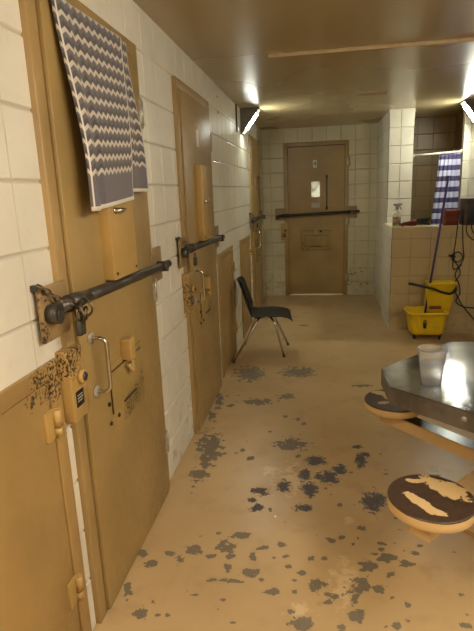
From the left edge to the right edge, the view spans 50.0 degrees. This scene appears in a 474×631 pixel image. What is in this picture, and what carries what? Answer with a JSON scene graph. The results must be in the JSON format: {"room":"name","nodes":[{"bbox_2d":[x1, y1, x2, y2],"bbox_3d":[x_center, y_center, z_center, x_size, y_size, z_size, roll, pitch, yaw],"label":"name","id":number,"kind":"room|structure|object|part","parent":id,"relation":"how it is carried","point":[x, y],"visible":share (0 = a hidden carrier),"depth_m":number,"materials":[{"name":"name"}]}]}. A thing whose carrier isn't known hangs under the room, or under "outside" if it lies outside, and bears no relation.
{"room":"prison interior","nodes":[
{"label":"prison interior","id":0,"kind":"room"},
{"bbox_2d":[0,0,265,630],"bbox_3d":[-0.441,-0.319,2.887,0.120,2.438,9.948,0,14,9],"label":"wall","id":1,"kind":"structure","parent":0,"point":[25,261],"depth_m":2.52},
{"bbox_2d":[0,358,91,630],"bbox_3d":[-0.660,0.747,1.404,0.145,1.080,0.740,0,14,9],"label":"door","id":2,"kind":"structure","parent":1,"relation":"in","point":[43,582],"depth_m":1.52,"materials":[{"name":"beige paint"}]},
{"bbox_2d":[18,0,169,623],"bbox_3d":[-0.510,-0.024,2.111,0.214,2.235,1.190,0,14,9],"label":"door","id":3,"kind":"structure","parent":1,"relation":"in","point":[110,375],"depth_m":1.91,"materials":[{"name":"beige paint"}]},
{"bbox_3d":[-0.532,0.215,1.758,0.007,0.233,0.046,0,14,9],"label":"strike plate","id":4,"kind":"part","parent":3,"relation":"part of","materials":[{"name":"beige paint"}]},
{"bbox_2d":[51,0,148,210],"bbox_3d":[-0.469,-0.745,1.917,0.074,0.668,0.688,0,14,9],"label":"towel","id":5,"kind":"object","parent":3,"relation":"hanging from","point":[95,59],"visible":1,"depth_m":1.81,"materials":[{"name":"grey fabric"}]},
{"bbox_3d":[-0.489,0.179,1.837,0.065,0.218,0.018,-1,14,3],"label":"pull handle","id":6,"kind":"part","parent":3,"relation":"part of","materials":[{"name":"silver metal"}]},
{"bbox_2d":[44,260,171,323],"bbox_3d":[-0.456,-0.145,2.096,0.056,0.080,1.212,0,14,9],"label":"bar","id":7,"kind":"object","parent":3,"relation":"attached to","point":[54,313],"visible":0.93,"depth_m":1.77,"materials":[{"name":"metal"}]},
{"bbox_2d":[44,304,64,323],"bbox_3d":[-0.552,-0.004,1.545,0.041,0.060,0.060,0,14,9],"label":"socket","id":8,"kind":"object","parent":7,"relation":"attached to","point":[53,313],"depth_m":1.53,"materials":[{"name":"metal"}]},
{"bbox_2d":[30,284,92,335],"bbox_3d":[-0.521,-0.021,1.579,0.066,0.188,0.213,7,17,35],"label":"chain","id":9,"kind":"object","parent":7,"relation":"hanging from","point":[80,324],"visible":0.99,"depth_m":1.61,"materials":[{"name":"metal"}]},
{"bbox_3d":[-0.541,-0.059,1.553,0.020,0.100,0.153,7,16,33],"label":"chain","id":10,"kind":"part","parent":9,"relation":"part of","materials":[{"name":"metal"}]},
{"bbox_2d":[171,75,221,433],"bbox_3d":[-0.265,-0.395,3.609,0.214,2.235,1.190,0,14,9],"label":"door","id":11,"kind":"structure","parent":1,"relation":"in","point":[193,138],"depth_m":3.40,"materials":[{"name":"beige paint"}]},
{"bbox_3d":[-0.265,-1.185,3.406,0.003,0.105,0.056,0,14,9],"label":"number plate","id":12,"kind":"part","parent":11,"relation":"part of","materials":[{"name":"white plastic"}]},
{"bbox_3d":[-0.244,-0.192,3.334,0.065,0.218,0.018,-1,14,3],"label":"pull handle","id":13,"kind":"part","parent":11,"relation":"part of","materials":[{"name":"silver metal"}]},
{"bbox_2d":[181,235,224,257],"bbox_3d":[-0.212,-0.516,3.593,0.056,0.080,1.212,0,14,9],"label":"bar","id":14,"kind":"object","parent":11,"relation":"attached to","point":[185,252],"visible":0.98,"depth_m":3.27,"materials":[{"name":"metal"}]},
{"bbox_2d":[181,248,189,257],"bbox_3d":[-0.307,-0.375,3.043,0.041,0.060,0.060,0,14,9],"label":"socket","id":15,"kind":"object","parent":14,"relation":"attached to","point":[185,252],"depth_m":3.02,"materials":[{"name":"metal"}]},
{"bbox_2d":[175,237,197,265],"bbox_3d":[-0.298,-0.388,3.063,0.039,0.188,0.167,8,17,37],"label":"chain","id":16,"kind":"object","parent":14,"relation":"hanging from","point":[195,260],"visible":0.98,"depth_m":3.10,"materials":[{"name":"metal"}]},
{"bbox_2d":[216,245,237,377],"bbox_3d":[-0.126,-0.063,4.673,0.145,1.080,0.740,0,14,9],"label":"door","id":17,"kind":"structure","parent":1,"relation":"in","point":[225,264],"depth_m":4.64,"materials":[{"name":"beige paint"}]},
{"bbox_2d":[235,104,237,131],"bbox_3d":[-0.005,-1.996,5.143,0.014,0.266,0.017,0,14,9],"label":"conduit","id":18,"kind":"object","parent":1,"relation":"attached to","point":[235,104],"visible":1,"depth_m":5.14,"materials":[{"name":"metal"}]},
{"bbox_2d":[239,235,252,338],"bbox_3d":[0.067,-0.355,5.852,0.145,1.080,0.740,0,14,9],"label":"door","id":19,"kind":"structure","parent":1,"relation":"in","point":[245,250],"depth_m":5.76,"materials":[{"name":"beige paint"}]},
{"bbox_2d":[248,134,262,306],"bbox_3d":[0.238,-1.166,6.721,0.203,2.235,1.190,0,14,9],"label":"door","id":20,"kind":"structure","parent":1,"relation":"in","point":[253,144],"depth_m":6.49,"materials":[{"name":"beige paint"}]},
{"bbox_2d":[252,215,265,222],"bbox_3d":[0.297,-1.287,6.705,0.056,0.080,1.212,0,14,9],"label":"bar","id":21,"kind":"object","parent":20,"relation":"attached to","point":[262,216],"visible":0.98,"depth_m":6.46,"materials":[{"name":"metal"}]},
{"bbox_2d":[93,294,473,630],"bbox_3d":[1.149,0.717,3.745,2.980,0.100,11.840,0,14,9],"label":"floor","id":22,"kind":"structure","parent":0,"point":[293,438],"depth_m":2.58,"materials":[{"name":"paint"}]},
{"bbox_2d":[232,276,291,362],"bbox_3d":[0.247,0.005,5.016,0.578,0.759,0.617,-1,14,4],"label":"plastic chair","id":23,"kind":"object","parent":22,"relation":"on","point":[271,312],"visible":1,"depth_m":5.02,"materials":[{"name":"black plastic"}]},
{"bbox_3d":[0.096,0.230,4.884,0.273,0.394,0.229,-1,14,4],"label":"leg","id":24,"kind":"part","parent":23,"relation":"part of","materials":[{"name":"silver metal"}]},
{"bbox_3d":[0.164,0.131,5.278,0.040,0.392,0.253,-14,18,-41],"label":"leg","id":25,"kind":"part","parent":23,"relation":"part of","materials":[{"name":"silver metal"}]},
{"bbox_3d":[0.385,0.204,4.924,0.159,0.394,0.048,6,16,31],"label":"leg","id":26,"kind":"part","parent":23,"relation":"part of","materials":[{"name":"silver metal"}]},
{"bbox_3d":[0.430,0.127,5.239,0.229,0.396,0.046,-10,15,-28],"label":"leg","id":27,"kind":"part","parent":23,"relation":"part of","materials":[{"name":"silver metal"}]},
{"bbox_2d":[364,342,473,543],"bbox_3d":[1.194,0.626,2.280,1.156,0.760,1.215,-1,14,7],"label":"table","id":28,"kind":"object","parent":22,"relation":"on","point":[431,506],"visible":1,"depth_m":2.03,"materials":[{"name":"metal"}]},
{"bbox_3d":[0.849,0.476,2.755,0.310,0.045,0.310,0,14,9],"label":"stool seat","id":29,"kind":"part","parent":28,"relation":"part of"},
{"bbox_3d":[0.993,0.600,2.563,0.084,0.066,0.635,-11,16,-31],"label":"stool arm","id":30,"kind":"part","parent":28,"relation":"part of","materials":[{"name":"beige paint"}]},
{"bbox_3d":[0.719,0.691,1.886,0.310,0.045,0.310,0,14,9],"label":"stool seat","id":31,"kind":"part","parent":28,"relation":"part of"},
{"bbox_2d":[417,344,447,385],"bbox_3d":[0.813,0.209,2.125,0.119,0.151,0.119,0,14,9],"label":"plastic cup","id":32,"kind":"object","parent":28,"relation":"on","point":[432,358],"visible":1,"depth_m":2.09,"materials":[{"name":"white"}]},
{"bbox_3d":[0.911,0.727,2.048,0.624,0.072,0.092,-13,17,-37],"label":"stool arm","id":33,"kind":"part","parent":28,"relation":"part of","materials":[{"name":"beige paint"}]},
{"bbox_2d":[404,280,457,339],"bbox_3d":[2.041,-0.070,5.359,0.516,0.604,0.361,0,14,9],"label":"bucket","id":34,"kind":"object","parent":22,"relation":"on","point":[439,294],"visible":0.99,"depth_m":5.29,"materials":[{"name":"yellow plastic"}]},
{"bbox_2d":[404,306,448,334],"bbox_3d":[1.994,0.056,5.383,0.416,0.245,0.334,0,14,9],"label":"tub","id":35,"kind":"object","parent":34,"relation":"attached to","point":[432,322],"depth_m":5.27,"materials":[{"name":"yellow plastic"}]},
{"bbox_3d":[2.018,-0.280,5.260,0.485,0.149,0.063,-2,14,1],"label":"wringer handle","id":36,"kind":"part","parent":34,"relation":"part of","materials":[{"name":"black plastic"}]},
{"bbox_3d":[2.084,-0.084,5.343,0.120,0.035,0.010,0,14,9],"label":"press plate","id":37,"kind":"part","parent":34,"relation":"part of","materials":[{"name":"red plastic"}]},
{"bbox_2d":[424,176,449,312],"bbox_3d":[2.081,-0.644,5.269,0.376,1.556,0.132,-10,16,-29],"label":"mop","id":38,"kind":"object","parent":34,"relation":"in","point":[448,177],"visible":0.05,"depth_m":5.28,"materials":[{"name":"purple plastic"}]},
{"bbox_2d":[428,470,439,474],"bbox_3d":[1.108,0.879,2.857,0.060,0.005,0.053,1,14,15],"label":"paper scrap","id":39,"kind":"object","parent":22,"relation":"on","point":[435,472],"visible":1,"depth_m":2.85,"materials":[{"name":"white paper"}]},
{"bbox_2d":[133,0,473,129],"bbox_3d":[0.833,-1.552,2.373,2.800,0.100,10.188,0,14,9],"label":"ceiling","id":40,"kind":"structure","parent":0,"point":[231,42],"depth_m":3.38,"materials":[{"name":"paint"}]},
{"bbox_2d":[240,107,260,135],"bbox_3d":[0.149,-2.089,5.487,0.204,0.261,0.160,0,14,9],"label":"light","id":41,"kind":"object","parent":40,"relation":"attached to","point":[247,115],"visible":1,"depth_m":5.41,"materials":[{"name":"white plastic"}]},
{"bbox_2d":[246,114,256,130],"bbox_3d":[0.155,-2.088,5.487,0.126,0.158,0.134,0,14,9],"label":"diffuser","id":42,"kind":"object","parent":41,"relation":"attached to","point":[250,118],"depth_m":5.42,"materials":[{"name":"white plastic"}]},
{"bbox_2d":[268,37,473,58],"bbox_3d":[1.217,-1.696,3.162,2.055,0.023,0.030,0,14,9],"label":"trim","id":43,"kind":"structure","parent":40,"relation":"attached to","point":[468,39],"depth_m":3.21,"materials":[{"name":"paint"}]},
{"bbox_2d":[358,93,386,95],"bbox_3d":[1.294,-2.112,4.854,0.270,0.013,0.016,0,14,9],"label":"trim","id":44,"kind":"structure","parent":40,"relation":"attached to","point":[373,93],"depth_m":4.85,"materials":[{"name":"paint"}]},
{"bbox_2d":[460,99,473,121],"bbox_3d":[2.536,-2.188,5.500,0.204,0.261,0.180,0,14,9],"label":"light","id":45,"kind":"object","parent":40,"relation":"attached to","point":[467,104],"visible":1,"depth_m":5.44,"materials":[{"name":"white plastic"}]},
{"bbox_2d":[463,105,473,121],"bbox_3d":[2.530,-2.187,5.502,0.126,0.158,0.154,0,14,9],"label":"diffuser","id":46,"kind":"object","parent":45,"relation":"attached to","point":[469,109],"depth_m":5.48,"materials":[{"name":"white plastic"}]},
{"bbox_2d":[261,123,377,294],"bbox_3d":[1.226,-1.515,7.569,1.660,2.438,0.120,0,14,9],"label":"wall","id":47,"kind":"structure","parent":0,"point":[363,138],"depth_m":7.45,"materials":[{"name":"beige tile"}]},
{"bbox_2d":[275,140,356,294],"bbox_3d":[1.170,-1.407,7.564,1.190,2.235,0.178,0,14,9],"label":"door","id":48,"kind":"structure","parent":47,"relation":"in","point":[316,174],"depth_m":7.52,"materials":[{"name":"beige paint"}]},
{"bbox_3d":[0.805,-1.255,7.632,0.046,0.233,0.007,0,14,9],"label":"strike plate","id":49,"kind":"part","parent":48,"relation":"part of","materials":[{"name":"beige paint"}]},
{"bbox_3d":[1.155,-1.622,7.474,0.120,0.072,0.004,0,14,9],"label":"sign plate","id":50,"kind":"part","parent":48,"relation":"part of","materials":[{"name":"grey metal"}]},
{"bbox_3d":[1.152,-1.850,7.455,0.128,0.226,0.006,0,14,9],"label":"pane","id":51,"kind":"part","parent":48,"relation":"part of","materials":[{"name":"beige"}]},
{"bbox_2d":[276,210,358,218],"bbox_3d":[1.177,-1.482,7.468,1.212,0.105,0.056,0,14,9],"label":"bar","id":52,"kind":"object","parent":48,"relation":"attached to","point":[346,211],"visible":1,"depth_m":7.45,"materials":[{"name":"metal"}]},
{"bbox_3d":[1.308,-1.794,7.409,0.023,0.490,0.024,0,14,9],"label":"hinge rod","id":53,"kind":"part","parent":48,"relation":"part of","materials":[{"name":"black metal"}]},
{"bbox_2d":[374,108,414,306],"bbox_3d":[2.059,-1.353,6.760,0.285,2.438,1.248,0,14,9],"label":"wall pier","id":54,"kind":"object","parent":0,"point":[396,130],"visible":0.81,"depth_m":6.11,"materials":[{"name":"white tile"}]},
{"bbox_2d":[381,223,473,329],"bbox_3d":[2.223,-0.485,5.901,0.955,1.142,0.760,0,14,9],"label":"wall","id":55,"kind":"structure","parent":0,"point":[408,251],"depth_m":5.53,"materials":[{"name":"tile"}]},
{"bbox_2d":[392,203,402,226],"bbox_3d":[1.741,-1.093,5.535,0.087,0.248,0.091,-13,17,-38],"label":"spray bottle","id":56,"kind":"object","parent":55,"relation":"on","point":[396,221],"visible":1,"depth_m":5.51,"materials":[{"name":"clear plastic"}]},
{"bbox_2d":[400,220,416,226],"bbox_3d":[1.861,-0.999,5.506,0.176,0.065,0.074,-2,14,0],"label":"rag","id":57,"kind":"object","parent":55,"relation":"on","point":[414,222],"visible":1,"depth_m":5.50,"materials":[{"name":"red fabric"}]},
{"bbox_2d":[411,217,430,224],"bbox_3d":[2.007,-1.027,5.541,0.202,0.087,0.108,0,14,9],"label":"coiled hose","id":58,"kind":"object","parent":55,"relation":"on","point":[422,220],"visible":0.84,"depth_m":5.50,"materials":[{"name":"rubber"}]},
{"bbox_2d":[442,209,460,225],"bbox_3d":[2.295,-1.052,5.458,0.166,0.160,0.156,0,14,9],"label":"bucket","id":59,"kind":"object","parent":55,"relation":"on","point":[450,217],"visible":0.92,"depth_m":5.40,"materials":[{"name":"red plastic"}]},
{"bbox_2d":[448,224,473,319],"bbox_3d":[2.431,-0.451,5.486,0.339,1.061,0.108,0,14,9],"label":"power cord","id":60,"kind":"object","parent":55,"relation":"attached to","point":[453,256],"visible":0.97,"depth_m":5.43,"materials":[{"name":"rubber"}]},
{"bbox_2d":[455,224,472,307],"bbox_3d":[2.471,-0.519,5.433,0.276,0.918,0.055,0,14,9],"label":"cable","id":61,"kind":"object","parent":55,"relation":"attached to","point":[462,224],"visible":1,"depth_m":5.44,"materials":[{"name":"rubber"}]},
{"bbox_2d":[459,198,473,224],"bbox_3d":[2.511,-1.108,5.412,0.222,0.275,0.200,0,14,9],"label":"case","id":62,"kind":"object","parent":55,"relation":"on","point":[466,217],"visible":1,"depth_m":5.34,"materials":[{"name":"black plastic"}]},
{"bbox_2d":[466,224,473,239],"bbox_3d":[2.503,-0.873,5.354,0.187,0.182,0.026,0,14,9],"label":"cable","id":63,"kind":"object","parent":62,"relation":"hanging from","point":[467,224],"visible":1,"depth_m":5.35,"materials":[{"name":"rubber"}]},
{"bbox_2d":[467,205,473,222],"bbox_3d":[2.508,-1.067,5.332,0.176,0.186,0.014,0,14,9],"label":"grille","id":64,"kind":"object","parent":62,"relation":"attached to","point":[470,208],"depth_m":5.33,"materials":[{"name":"black plastic"}]},
{"bbox_2d":[410,112,463,224],"bbox_3d":[2.517,-1.330,6.587,0.875,2.438,1.050,0,14,9],"label":"wall","id":65,"kind":"structure","parent":0,"point":[431,134],"depth_m":6.82,"materials":[{"name":"beige tile"}]},
{"bbox_2d":[413,149,461,157],"bbox_3d":[2.354,-1.905,5.981,0.549,0.074,0.052,0,14,9],"label":"curtain rod","id":66,"kind":"object","parent":65,"relation":"attached to","point":[459,151],"visible":0.86,"depth_m":5.97,"materials":[{"name":"white plastic"}]},
{"bbox_2d":[430,150,460,224],"bbox_3d":[2.475,-1.428,6.068,0.325,1.037,0.065,0,14,9],"label":"shower curtain","id":67,"kind":"object","parent":66,"relation":"hanging from","point":[450,164],"visible":0.65,"depth_m":6.03,"materials":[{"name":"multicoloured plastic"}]},
{"bbox_2d":[458,110,473,223],"bbox_3d":[2.074,-0.186,1.920,0.205,2.438,8.820,0,14,9],"label":"wall","id":68,"kind":"structure","parent":0,"point":[466,186],"depth_m":5.89,"materials":[{"name":"white tile"}]}
]}

